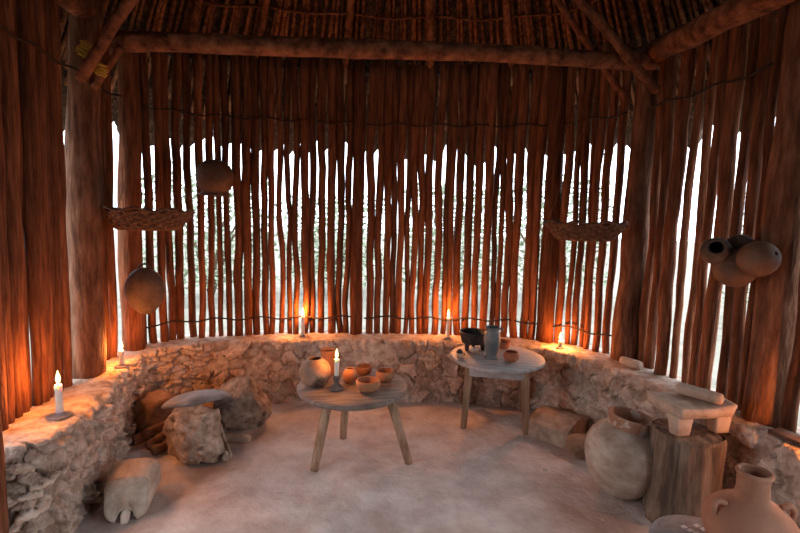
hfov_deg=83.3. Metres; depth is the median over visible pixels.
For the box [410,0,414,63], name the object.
roof lath
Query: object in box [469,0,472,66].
roof lath
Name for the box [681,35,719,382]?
pole
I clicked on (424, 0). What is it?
roof lath
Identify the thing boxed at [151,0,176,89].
roof lath
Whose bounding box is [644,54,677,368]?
pole
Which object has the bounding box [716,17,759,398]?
pole
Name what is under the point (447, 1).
roof lath
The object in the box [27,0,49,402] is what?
pole
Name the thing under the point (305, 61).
pole
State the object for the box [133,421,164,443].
log
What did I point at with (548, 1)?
roof lath
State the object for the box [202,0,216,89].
roof lath
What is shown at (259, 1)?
roof lath
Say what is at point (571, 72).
pole
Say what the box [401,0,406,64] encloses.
roof lath
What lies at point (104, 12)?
roof lath
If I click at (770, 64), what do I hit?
vine
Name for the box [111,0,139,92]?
roof lath
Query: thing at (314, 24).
roof lath
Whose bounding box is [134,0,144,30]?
roof lath
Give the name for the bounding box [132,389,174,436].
hearth stone
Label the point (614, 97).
pole
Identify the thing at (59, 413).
candle
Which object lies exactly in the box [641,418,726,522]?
tree stump
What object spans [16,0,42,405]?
pole
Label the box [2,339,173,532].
wall
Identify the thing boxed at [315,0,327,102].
roof lath
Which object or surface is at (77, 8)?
beam
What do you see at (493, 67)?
pole
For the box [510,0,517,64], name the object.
roof lath
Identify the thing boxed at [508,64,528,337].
pole
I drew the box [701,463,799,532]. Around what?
jug
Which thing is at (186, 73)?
pole
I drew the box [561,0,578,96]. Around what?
roof lath
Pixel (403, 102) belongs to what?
pole
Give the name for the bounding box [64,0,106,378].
post
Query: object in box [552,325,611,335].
vine
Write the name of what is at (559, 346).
candle
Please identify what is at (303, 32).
roof lath
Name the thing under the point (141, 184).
pole
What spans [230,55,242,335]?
pole
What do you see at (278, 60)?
pole
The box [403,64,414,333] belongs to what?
pole
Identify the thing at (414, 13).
roof lath
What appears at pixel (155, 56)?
pole
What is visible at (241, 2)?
roof lath
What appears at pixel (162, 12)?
roof lath
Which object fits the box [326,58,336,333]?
pole
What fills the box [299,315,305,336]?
candle
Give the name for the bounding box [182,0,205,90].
roof lath
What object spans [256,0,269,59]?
rafter
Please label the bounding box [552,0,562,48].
roof lath
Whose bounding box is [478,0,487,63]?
roof lath
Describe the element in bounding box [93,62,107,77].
cord lashing
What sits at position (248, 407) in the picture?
hearth stone
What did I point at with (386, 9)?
roof lath
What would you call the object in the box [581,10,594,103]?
roof lath
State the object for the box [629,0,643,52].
roof lath
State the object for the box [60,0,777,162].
thatched roof
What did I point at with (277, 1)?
roof lath
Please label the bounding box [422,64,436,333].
pole
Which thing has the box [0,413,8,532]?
post
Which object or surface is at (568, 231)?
hanging basket
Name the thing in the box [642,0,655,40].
roof lath
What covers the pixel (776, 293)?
post
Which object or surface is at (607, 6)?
roof lath
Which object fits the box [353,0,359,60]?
roof lath
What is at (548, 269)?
post
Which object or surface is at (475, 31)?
roof lath
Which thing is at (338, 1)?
roof lath
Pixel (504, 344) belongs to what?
bowl
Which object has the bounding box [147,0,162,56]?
roof lath
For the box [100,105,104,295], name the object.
pole
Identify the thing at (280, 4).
roof lath
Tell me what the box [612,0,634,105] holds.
roof lath
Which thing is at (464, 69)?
pole
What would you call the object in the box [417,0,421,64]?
roof lath
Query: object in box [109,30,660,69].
cross beam
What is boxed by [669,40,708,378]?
pole
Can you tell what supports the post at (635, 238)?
on the wall at (594, 382)
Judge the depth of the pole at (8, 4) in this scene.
2.15 m
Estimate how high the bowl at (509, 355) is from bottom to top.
0.075 m
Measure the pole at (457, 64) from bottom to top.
2.355 m
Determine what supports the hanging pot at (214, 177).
hanging from the thatched roof
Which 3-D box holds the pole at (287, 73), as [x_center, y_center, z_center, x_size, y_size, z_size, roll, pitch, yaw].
[-0.951,-0.558,3.834,0.079,2.318,0.062,1,6,0]
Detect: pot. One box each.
[195,122,233,195]
[299,356,330,386]
[456,349,464,357]
[700,238,732,263]
[712,249,755,286]
[727,235,754,248]
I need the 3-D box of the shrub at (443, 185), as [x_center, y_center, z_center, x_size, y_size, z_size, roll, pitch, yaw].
[0.914,-0.398,8.200,1.956,2.293,1.930,1,6,-3]
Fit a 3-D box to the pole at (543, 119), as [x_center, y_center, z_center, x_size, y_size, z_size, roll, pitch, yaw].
[1.176,-0.532,3.804,0.103,2.359,0.101,1,6,0]
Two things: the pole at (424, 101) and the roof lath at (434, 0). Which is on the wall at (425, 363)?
the pole at (424, 101)
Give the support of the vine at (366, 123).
attached to the pole at (493, 67)
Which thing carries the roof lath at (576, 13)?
attached to the thatched roof
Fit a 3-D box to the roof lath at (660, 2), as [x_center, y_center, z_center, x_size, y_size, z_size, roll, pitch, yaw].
[1.332,-2.390,2.659,1.839,2.336,0.043,-3,7,-34]
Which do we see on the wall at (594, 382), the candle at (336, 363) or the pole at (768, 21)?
the pole at (768, 21)
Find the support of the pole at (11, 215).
on the wall at (56, 470)
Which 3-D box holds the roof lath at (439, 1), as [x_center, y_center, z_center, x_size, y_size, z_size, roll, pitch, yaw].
[0.289,-2.302,3.326,0.051,2.220,1.754,2,6,11]
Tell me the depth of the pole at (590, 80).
3.60 m
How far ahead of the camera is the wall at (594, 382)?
2.92 m
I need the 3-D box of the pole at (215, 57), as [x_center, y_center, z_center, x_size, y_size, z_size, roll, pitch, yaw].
[-1.499,-0.571,3.709,0.064,2.348,0.061,1,6,0]
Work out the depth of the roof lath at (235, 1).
3.53 m
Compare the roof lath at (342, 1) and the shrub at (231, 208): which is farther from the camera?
the shrub at (231, 208)
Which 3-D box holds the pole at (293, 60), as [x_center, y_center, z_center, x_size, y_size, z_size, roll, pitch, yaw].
[-0.885,-0.573,3.821,0.079,2.353,0.062,1,6,0]
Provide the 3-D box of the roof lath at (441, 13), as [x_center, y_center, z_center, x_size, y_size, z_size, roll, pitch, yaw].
[0.298,-2.361,3.271,0.051,1.958,1.524,2,6,7]
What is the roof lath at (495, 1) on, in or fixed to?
attached to the thatched roof
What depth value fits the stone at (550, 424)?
3.17 m
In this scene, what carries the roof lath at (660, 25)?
attached to the thatched roof
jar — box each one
[343,367,357,383]
[584,406,653,499]
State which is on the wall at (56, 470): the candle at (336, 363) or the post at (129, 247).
the post at (129, 247)
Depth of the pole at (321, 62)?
3.84 m
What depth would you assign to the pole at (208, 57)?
3.69 m
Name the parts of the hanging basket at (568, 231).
cord, cord, cord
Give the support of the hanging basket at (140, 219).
hanging from the thatched roof
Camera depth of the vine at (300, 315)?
3.81 m
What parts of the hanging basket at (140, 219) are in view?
cord, cord, cord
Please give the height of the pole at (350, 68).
2.337 m
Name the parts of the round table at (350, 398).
leg, leg, leg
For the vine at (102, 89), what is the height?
0.036 m
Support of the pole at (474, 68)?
on the wall at (425, 363)
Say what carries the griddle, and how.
on the hearth stone at (192, 433)
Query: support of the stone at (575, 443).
on the floor
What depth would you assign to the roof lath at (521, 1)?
3.65 m
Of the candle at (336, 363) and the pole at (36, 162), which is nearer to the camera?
the pole at (36, 162)
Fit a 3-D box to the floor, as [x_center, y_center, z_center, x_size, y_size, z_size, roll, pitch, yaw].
[-0.029,1.467,0.447,4.500,0.026,8.000,1,6,0]
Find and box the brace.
[90,44,124,90]
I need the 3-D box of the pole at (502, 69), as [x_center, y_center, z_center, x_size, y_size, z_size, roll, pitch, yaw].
[0.840,-0.532,3.910,0.084,2.323,0.068,1,6,0]
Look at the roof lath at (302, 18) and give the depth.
3.59 m
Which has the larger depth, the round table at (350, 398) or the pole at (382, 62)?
the pole at (382, 62)
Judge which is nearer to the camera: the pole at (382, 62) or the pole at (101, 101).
the pole at (101, 101)
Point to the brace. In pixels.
(118, 50)
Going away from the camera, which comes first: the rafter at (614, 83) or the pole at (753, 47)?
the pole at (753, 47)
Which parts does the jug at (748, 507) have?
handle, handle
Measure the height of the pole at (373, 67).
2.321 m
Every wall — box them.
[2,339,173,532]
[158,329,566,409]
[562,340,799,528]
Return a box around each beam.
[52,0,95,17]
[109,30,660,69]
[644,0,794,62]
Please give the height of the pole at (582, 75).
2.327 m
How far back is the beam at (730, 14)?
2.49 m
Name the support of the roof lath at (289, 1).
attached to the thatched roof
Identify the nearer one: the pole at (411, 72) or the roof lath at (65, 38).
the roof lath at (65, 38)
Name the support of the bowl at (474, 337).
on the round table at (475, 364)
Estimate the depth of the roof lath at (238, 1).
3.56 m
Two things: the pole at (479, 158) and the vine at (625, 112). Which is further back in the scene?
the pole at (479, 158)
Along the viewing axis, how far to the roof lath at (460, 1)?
3.63 m
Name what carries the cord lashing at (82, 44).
attached to the rafter at (123, 9)
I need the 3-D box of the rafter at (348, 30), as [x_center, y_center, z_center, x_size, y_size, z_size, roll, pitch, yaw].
[-0.225,-2.710,2.851,0.066,2.480,1.966,0,6,-14]
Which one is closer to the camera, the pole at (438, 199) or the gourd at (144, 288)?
the gourd at (144, 288)
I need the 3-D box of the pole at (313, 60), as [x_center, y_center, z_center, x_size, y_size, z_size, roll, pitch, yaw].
[-0.753,-0.581,3.867,0.081,2.365,0.074,1,6,0]
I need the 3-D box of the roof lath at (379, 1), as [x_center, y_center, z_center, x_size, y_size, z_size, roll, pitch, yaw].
[-0.104,-2.534,3.116,0.037,2.382,1.876,0,6,-7]
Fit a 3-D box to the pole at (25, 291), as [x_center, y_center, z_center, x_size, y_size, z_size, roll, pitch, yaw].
[-1.869,-0.378,2.205,0.092,2.245,0.059,1,6,0]
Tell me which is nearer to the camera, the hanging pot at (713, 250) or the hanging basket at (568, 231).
the hanging pot at (713, 250)
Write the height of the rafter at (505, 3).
2.625 m
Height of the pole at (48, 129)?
2.236 m
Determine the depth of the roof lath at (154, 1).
3.33 m
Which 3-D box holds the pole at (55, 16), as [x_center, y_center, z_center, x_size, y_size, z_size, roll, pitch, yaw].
[-1.912,-0.405,2.521,0.103,2.235,0.078,1,6,0]
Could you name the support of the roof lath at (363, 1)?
attached to the thatched roof
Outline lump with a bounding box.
[469,347,478,352]
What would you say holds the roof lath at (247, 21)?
attached to the thatched roof
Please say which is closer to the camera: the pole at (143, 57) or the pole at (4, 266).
the pole at (4, 266)
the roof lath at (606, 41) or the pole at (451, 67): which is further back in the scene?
the pole at (451, 67)
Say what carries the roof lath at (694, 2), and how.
attached to the thatched roof
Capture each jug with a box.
[484,325,502,358]
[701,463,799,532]
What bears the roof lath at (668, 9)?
attached to the thatched roof
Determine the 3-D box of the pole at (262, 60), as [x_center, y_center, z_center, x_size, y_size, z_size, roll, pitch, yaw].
[-1.145,-0.570,3.803,0.088,2.343,0.082,1,6,0]
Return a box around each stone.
[104,457,160,524]
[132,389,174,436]
[163,403,224,464]
[213,376,271,430]
[528,406,588,448]
[566,433,586,458]
[647,391,737,435]
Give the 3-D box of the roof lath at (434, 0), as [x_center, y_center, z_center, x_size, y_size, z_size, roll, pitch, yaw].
[0.246,-2.377,3.266,0.042,2.140,1.670,2,6,6]
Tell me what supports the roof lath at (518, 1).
attached to the thatched roof
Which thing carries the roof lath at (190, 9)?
attached to the thatched roof
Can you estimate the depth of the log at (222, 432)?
2.86 m
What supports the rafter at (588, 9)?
on the cross beam at (131, 41)
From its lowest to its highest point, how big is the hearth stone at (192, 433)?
0.382 m
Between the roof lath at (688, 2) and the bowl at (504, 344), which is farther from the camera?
the bowl at (504, 344)
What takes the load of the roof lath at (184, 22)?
attached to the thatched roof
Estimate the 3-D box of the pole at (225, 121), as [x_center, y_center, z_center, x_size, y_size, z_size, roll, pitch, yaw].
[-1.435,-0.553,3.721,0.071,2.312,0.065,1,6,0]
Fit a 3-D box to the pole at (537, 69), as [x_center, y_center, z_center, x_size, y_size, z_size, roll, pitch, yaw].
[1.114,-0.531,3.840,0.097,2.346,0.093,1,6,0]
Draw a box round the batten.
[202,0,598,20]
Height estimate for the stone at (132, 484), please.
0.203 m
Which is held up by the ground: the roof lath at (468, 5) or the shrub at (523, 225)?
the shrub at (523, 225)
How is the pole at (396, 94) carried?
on the wall at (425, 363)
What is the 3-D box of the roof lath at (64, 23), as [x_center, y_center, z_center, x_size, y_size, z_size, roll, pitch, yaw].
[-1.373,-2.501,2.399,2.060,2.542,0.045,4,6,25]
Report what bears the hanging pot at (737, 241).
hanging from the post at (776, 293)
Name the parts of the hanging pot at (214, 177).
cord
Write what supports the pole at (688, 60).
on the wall at (594, 382)
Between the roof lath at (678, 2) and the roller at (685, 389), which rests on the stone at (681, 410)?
the roller at (685, 389)
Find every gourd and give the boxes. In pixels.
[124,263,164,313]
[735,241,781,276]
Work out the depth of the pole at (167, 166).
3.53 m
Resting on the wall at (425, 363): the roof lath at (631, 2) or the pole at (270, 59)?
the pole at (270, 59)
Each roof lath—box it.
[60,9,67,28]
[61,12,68,36]
[61,28,67,55]
[61,40,67,59]
[64,73,67,85]
[102,0,108,22]
[103,0,106,11]
[108,0,117,18]
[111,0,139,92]
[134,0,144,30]
[145,0,155,30]
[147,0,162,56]
[148,0,167,80]
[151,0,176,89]
[167,0,183,72]
[168,0,192,99]
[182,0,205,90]
[182,0,212,117]
[185,0,193,31]
[191,0,214,112]
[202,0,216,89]
[203,0,229,118]
[219,0,236,69]
[220,0,239,117]
[220,0,243,107]
[228,0,252,113]
[241,0,262,101]
[247,0,255,34]
[253,0,260,35]
[259,0,278,107]
[273,0,283,35]
[274,0,287,97]
[275,0,291,120]
[288,0,296,58]
[290,0,306,119]
[292,32,303,127]
[298,0,309,114]
[312,0,317,36]
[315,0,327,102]
[326,0,336,108]
[326,1,332,63]
[334,0,339,37]
[339,0,343,37]
[344,84,345,105]
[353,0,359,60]
[360,0,365,38]
[366,0,377,107]
[375,0,381,62]
[376,0,387,123]
[385,0,390,82]
[391,0,394,39]
[398,0,403,91]
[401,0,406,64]
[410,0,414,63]
[413,0,416,64]
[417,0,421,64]
[424,0,426,133]
[434,0,435,63]
[437,0,442,105]
[438,0,446,131]
[446,0,450,95]
[456,0,458,114]
[459,0,463,64]
[467,0,477,118]
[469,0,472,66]
[472,0,485,130]
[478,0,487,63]
[488,0,497,134]
[494,0,500,65]
[502,6,510,102]
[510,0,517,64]
[517,0,522,44]
[520,0,531,108]
[523,0,532,75]
[527,0,536,45]
[536,0,544,46]
[544,0,551,47]
[547,0,555,47]
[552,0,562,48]
[559,10,576,103]
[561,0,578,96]
[572,1,586,77]
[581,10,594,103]
[591,0,609,119]
[597,0,604,43]
[600,4,620,105]
[604,0,629,115]
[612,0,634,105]
[617,0,635,82]
[627,0,639,46]
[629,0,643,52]
[638,0,650,42]
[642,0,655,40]
[653,0,677,95]
[657,0,679,85]
[663,0,693,105]
[670,0,704,113]
[676,0,696,75]
[686,0,707,79]
[691,0,710,65]
[702,0,712,39]
[706,0,713,10]
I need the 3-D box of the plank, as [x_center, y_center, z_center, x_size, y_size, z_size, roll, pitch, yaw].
[1.887,0.819,2.001,0.090,0.020,0.412,-1,6,-17]
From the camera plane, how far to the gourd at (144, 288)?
3.16 m
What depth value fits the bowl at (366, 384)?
2.79 m
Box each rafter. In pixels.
[74,0,137,82]
[187,0,202,53]
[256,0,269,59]
[342,0,354,83]
[426,0,433,68]
[502,0,514,85]
[553,0,631,103]
[572,0,660,93]
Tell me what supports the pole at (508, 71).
on the wall at (425, 363)
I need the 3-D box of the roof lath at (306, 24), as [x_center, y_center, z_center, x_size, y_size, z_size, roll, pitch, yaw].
[-0.601,-2.390,3.219,0.053,2.252,1.731,-1,6,-22]
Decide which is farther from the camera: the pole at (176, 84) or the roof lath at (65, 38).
the pole at (176, 84)
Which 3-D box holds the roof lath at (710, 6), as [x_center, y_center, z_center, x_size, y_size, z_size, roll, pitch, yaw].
[1.340,-2.418,2.405,1.854,2.376,0.036,-2,6,-25]
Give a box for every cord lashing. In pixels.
[74,40,91,57]
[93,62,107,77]
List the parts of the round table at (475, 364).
leg, leg, leg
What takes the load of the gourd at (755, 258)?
hanging from the post at (776, 293)
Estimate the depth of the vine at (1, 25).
2.21 m
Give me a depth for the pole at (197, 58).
3.63 m
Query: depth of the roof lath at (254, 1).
3.54 m
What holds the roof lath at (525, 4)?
attached to the thatched roof
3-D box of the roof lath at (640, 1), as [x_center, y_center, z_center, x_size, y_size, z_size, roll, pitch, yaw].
[1.312,-2.394,2.758,1.682,2.140,0.036,-3,7,-38]
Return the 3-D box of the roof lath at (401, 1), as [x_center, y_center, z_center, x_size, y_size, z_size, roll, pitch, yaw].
[0.025,-2.351,3.285,0.035,2.193,1.724,1,6,-2]
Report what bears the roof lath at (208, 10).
attached to the thatched roof
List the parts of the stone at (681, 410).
leg, leg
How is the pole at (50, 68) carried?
on the wall at (56, 470)
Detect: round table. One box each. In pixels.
[297,367,412,471]
[451,345,544,434]
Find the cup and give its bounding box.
[320,347,335,374]
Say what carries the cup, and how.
on the round table at (350, 398)
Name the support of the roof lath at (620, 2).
attached to the thatched roof
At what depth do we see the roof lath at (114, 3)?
3.13 m
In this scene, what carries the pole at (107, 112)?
on the wall at (56, 470)
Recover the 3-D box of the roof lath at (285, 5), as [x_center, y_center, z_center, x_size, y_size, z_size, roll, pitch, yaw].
[-0.635,-2.619,3.020,0.046,2.515,1.987,-2,6,-29]
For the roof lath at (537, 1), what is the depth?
3.57 m
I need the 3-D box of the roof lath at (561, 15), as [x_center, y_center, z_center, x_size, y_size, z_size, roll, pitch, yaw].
[0.975,-2.524,3.034,0.039,2.385,1.870,5,7,37]
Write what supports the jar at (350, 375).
on the round table at (350, 398)
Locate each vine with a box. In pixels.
[0,23,76,70]
[101,87,120,97]
[141,105,353,123]
[146,315,350,327]
[364,315,536,324]
[366,123,546,127]
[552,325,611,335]
[563,111,626,124]
[648,63,773,109]
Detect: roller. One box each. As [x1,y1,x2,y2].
[619,356,642,369]
[676,382,723,404]
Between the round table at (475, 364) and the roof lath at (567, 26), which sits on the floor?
the round table at (475, 364)
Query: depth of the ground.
8.77 m
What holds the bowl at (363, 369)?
on the round table at (350, 398)
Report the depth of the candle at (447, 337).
3.83 m
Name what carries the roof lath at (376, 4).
attached to the thatched roof
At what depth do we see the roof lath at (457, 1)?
3.63 m
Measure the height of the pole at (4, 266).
2.252 m
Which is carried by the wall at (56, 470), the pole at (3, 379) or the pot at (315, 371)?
the pole at (3, 379)
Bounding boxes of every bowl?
[356,363,371,375]
[356,376,379,392]
[376,367,394,381]
[459,328,485,350]
[499,339,510,349]
[503,350,518,361]
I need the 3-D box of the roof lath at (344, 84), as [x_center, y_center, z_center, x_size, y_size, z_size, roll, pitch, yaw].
[-0.316,-2.358,3.275,0.031,2.158,1.687,0,6,-14]
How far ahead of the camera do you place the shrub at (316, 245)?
9.18 m
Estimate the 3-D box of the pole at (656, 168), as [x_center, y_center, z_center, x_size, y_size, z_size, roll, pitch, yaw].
[1.778,-0.397,3.152,0.083,2.240,0.090,1,6,0]
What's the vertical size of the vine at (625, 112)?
0.035 m
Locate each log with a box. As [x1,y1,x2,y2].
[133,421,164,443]
[144,431,165,450]
[150,440,167,455]
[221,431,232,457]
[221,432,250,443]
[221,438,228,461]
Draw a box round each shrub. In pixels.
[141,168,279,294]
[278,191,384,288]
[397,181,499,299]
[481,174,613,294]
[722,215,749,303]
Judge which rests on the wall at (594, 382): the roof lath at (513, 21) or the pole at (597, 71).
the pole at (597, 71)
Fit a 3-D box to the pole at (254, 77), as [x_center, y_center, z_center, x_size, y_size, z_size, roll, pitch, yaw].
[-1.217,-0.583,3.789,0.084,2.368,0.084,1,6,0]
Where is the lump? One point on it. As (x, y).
(473, 349)
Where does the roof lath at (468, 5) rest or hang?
attached to the thatched roof
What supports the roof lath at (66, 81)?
attached to the thatched roof
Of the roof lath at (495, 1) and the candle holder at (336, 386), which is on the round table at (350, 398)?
the candle holder at (336, 386)
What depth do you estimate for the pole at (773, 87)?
2.34 m
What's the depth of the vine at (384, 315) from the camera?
3.96 m
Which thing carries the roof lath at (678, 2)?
attached to the thatched roof
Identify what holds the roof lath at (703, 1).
attached to the thatched roof
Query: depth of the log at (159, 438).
2.88 m
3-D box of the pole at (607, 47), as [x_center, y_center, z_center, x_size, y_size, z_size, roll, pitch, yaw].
[1.537,-0.501,3.518,0.071,2.368,0.085,-2,7,-33]
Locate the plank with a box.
[768,427,799,445]
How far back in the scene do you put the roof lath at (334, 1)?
3.63 m
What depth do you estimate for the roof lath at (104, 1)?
3.05 m
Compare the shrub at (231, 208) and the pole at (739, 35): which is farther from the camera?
the shrub at (231, 208)
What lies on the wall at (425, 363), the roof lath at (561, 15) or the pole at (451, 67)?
the pole at (451, 67)
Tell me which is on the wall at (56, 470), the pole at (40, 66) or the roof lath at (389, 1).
the pole at (40, 66)
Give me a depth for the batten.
3.54 m
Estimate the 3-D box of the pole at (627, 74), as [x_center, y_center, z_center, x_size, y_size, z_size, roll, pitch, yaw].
[1.643,-0.465,3.406,0.092,2.324,0.065,6,8,43]
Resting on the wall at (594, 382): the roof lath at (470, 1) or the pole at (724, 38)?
the pole at (724, 38)
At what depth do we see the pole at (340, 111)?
3.87 m
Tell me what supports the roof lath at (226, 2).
attached to the thatched roof
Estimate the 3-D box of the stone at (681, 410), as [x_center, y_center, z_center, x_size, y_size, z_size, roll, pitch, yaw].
[1.504,0.756,2.341,0.342,0.160,0.254,0,6,-11]
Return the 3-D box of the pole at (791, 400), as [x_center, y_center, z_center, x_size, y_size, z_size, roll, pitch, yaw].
[1.934,-0.284,2.085,0.076,2.232,0.098,1,6,0]
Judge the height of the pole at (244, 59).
2.334 m
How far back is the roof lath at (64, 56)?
3.00 m
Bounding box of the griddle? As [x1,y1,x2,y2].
[161,389,232,408]
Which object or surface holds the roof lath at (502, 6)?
attached to the thatched roof
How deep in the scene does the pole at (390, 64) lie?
3.87 m
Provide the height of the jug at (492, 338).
0.235 m
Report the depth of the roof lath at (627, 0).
3.20 m
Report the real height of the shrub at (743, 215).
2.348 m
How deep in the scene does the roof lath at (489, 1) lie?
3.64 m
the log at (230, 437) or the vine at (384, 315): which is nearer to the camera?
the log at (230, 437)
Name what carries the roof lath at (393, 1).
attached to the thatched roof
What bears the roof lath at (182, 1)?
attached to the thatched roof
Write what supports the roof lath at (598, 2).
attached to the thatched roof
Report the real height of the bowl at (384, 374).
0.075 m
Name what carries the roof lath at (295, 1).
attached to the thatched roof
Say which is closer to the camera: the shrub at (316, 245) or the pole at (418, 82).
the pole at (418, 82)
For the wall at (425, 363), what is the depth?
3.73 m
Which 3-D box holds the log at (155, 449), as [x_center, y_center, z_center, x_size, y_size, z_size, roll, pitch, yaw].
[-1.513,1.155,2.899,0.056,0.069,0.173,5,7,34]
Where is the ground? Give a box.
[29,230,799,427]
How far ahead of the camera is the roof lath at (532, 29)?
3.59 m
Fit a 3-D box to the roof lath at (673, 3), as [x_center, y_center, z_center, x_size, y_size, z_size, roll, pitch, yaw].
[1.416,-2.284,2.645,1.918,2.443,0.032,-2,7,-32]
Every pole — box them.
[0,0,22,418]
[0,74,14,423]
[0,270,8,430]
[4,0,29,412]
[14,0,31,407]
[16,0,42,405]
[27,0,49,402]
[34,0,53,397]
[43,0,56,393]
[46,0,63,389]
[51,0,72,387]
[100,58,110,359]
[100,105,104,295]
[102,24,117,357]
[137,29,157,343]
[141,184,146,343]
[151,52,168,341]
[160,52,176,339]
[167,21,689,75]
[170,52,184,338]
[181,52,196,337]
[192,53,205,337]
[205,54,215,336]
[212,54,223,335]
[220,54,232,335]
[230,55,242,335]
[240,55,252,334]
[249,55,260,334]
[258,56,268,334]
[267,56,275,333]
[275,56,285,332]
[283,59,291,333]
[290,57,300,334]
[299,57,309,333]
[308,57,316,332]
[317,57,326,332]
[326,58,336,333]
[335,58,344,332]
[342,60,353,332]
[366,63,378,333]
[374,59,386,332]
[382,59,394,333]
[389,65,399,332]
[394,65,408,333]
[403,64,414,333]
[409,65,422,333]
[416,66,428,333]
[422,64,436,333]
[431,61,448,334]
[440,64,453,334]
[447,61,460,334]
[452,64,468,335]
[461,63,479,328]
[471,63,487,327]
[479,62,498,329]
[489,65,505,324]
[495,63,510,331]
[500,65,519,336]
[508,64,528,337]
[519,65,541,338]
[527,65,550,339]
[554,66,576,342]
[565,67,586,343]
[570,48,597,345]
[579,69,600,346]
[583,43,611,348]
[592,46,619,351]
[602,43,632,353]
[637,59,666,364]
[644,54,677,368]
[654,46,697,374]
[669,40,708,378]
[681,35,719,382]
[688,29,730,385]
[696,21,750,389]
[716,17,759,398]
[726,10,775,404]
[737,4,788,409]
[780,273,799,432]
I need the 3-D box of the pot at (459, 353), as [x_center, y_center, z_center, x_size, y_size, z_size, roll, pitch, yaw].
[0.452,0.649,3.374,0.061,0.061,0.050,5,7,33]
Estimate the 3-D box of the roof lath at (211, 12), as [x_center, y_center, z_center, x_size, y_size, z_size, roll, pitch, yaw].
[-1.097,-2.553,3.038,0.038,2.625,2.063,-4,8,-42]
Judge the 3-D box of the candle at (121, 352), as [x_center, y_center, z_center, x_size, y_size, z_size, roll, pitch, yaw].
[-1.839,0.571,2.967,0.087,0.183,0.083,1,6,0]
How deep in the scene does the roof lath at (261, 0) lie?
3.55 m
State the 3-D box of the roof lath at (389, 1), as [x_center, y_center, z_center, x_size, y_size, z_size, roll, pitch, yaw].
[-0.057,-2.463,3.181,0.045,2.501,1.963,1,6,-4]
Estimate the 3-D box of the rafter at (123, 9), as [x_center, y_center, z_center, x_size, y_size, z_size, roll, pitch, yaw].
[-1.466,-1.361,2.386,0.734,0.695,0.064,3,6,19]
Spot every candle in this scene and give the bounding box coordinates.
[45,381,72,420]
[114,348,128,368]
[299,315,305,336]
[334,358,339,375]
[444,316,450,339]
[556,339,563,348]
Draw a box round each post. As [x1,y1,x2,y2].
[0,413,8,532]
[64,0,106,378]
[117,52,145,350]
[350,59,365,334]
[535,66,566,342]
[610,69,659,360]
[740,0,799,427]
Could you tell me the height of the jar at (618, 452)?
0.474 m
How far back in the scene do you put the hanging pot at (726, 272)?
2.26 m
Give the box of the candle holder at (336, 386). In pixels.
[329,374,343,390]
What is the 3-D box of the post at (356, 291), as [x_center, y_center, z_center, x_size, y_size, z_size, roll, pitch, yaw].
[-0.365,-0.562,3.885,0.118,2.341,0.110,-3,7,-37]
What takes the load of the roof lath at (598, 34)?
attached to the thatched roof
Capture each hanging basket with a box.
[100,104,194,230]
[544,96,628,241]
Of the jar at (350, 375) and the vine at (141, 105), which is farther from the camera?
the vine at (141, 105)
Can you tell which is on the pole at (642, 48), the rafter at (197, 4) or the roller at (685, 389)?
the rafter at (197, 4)
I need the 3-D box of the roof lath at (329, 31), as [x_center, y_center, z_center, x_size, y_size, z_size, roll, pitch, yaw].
[-0.425,-2.396,3.234,0.051,2.298,1.814,-1,6,-20]
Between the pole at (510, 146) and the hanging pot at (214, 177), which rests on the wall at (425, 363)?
the pole at (510, 146)
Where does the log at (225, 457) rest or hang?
on the floor
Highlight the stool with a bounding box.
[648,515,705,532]
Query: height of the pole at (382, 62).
2.354 m
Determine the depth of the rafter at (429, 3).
3.56 m
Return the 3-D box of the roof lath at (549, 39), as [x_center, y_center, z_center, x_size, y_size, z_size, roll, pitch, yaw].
[0.929,-2.500,3.095,0.054,2.393,1.868,5,7,32]
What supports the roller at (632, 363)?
on the wall at (594, 382)
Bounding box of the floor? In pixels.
[74,401,651,532]
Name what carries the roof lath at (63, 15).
attached to the thatched roof
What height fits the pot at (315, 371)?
0.180 m
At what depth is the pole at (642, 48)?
3.59 m
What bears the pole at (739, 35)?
on the wall at (594, 382)

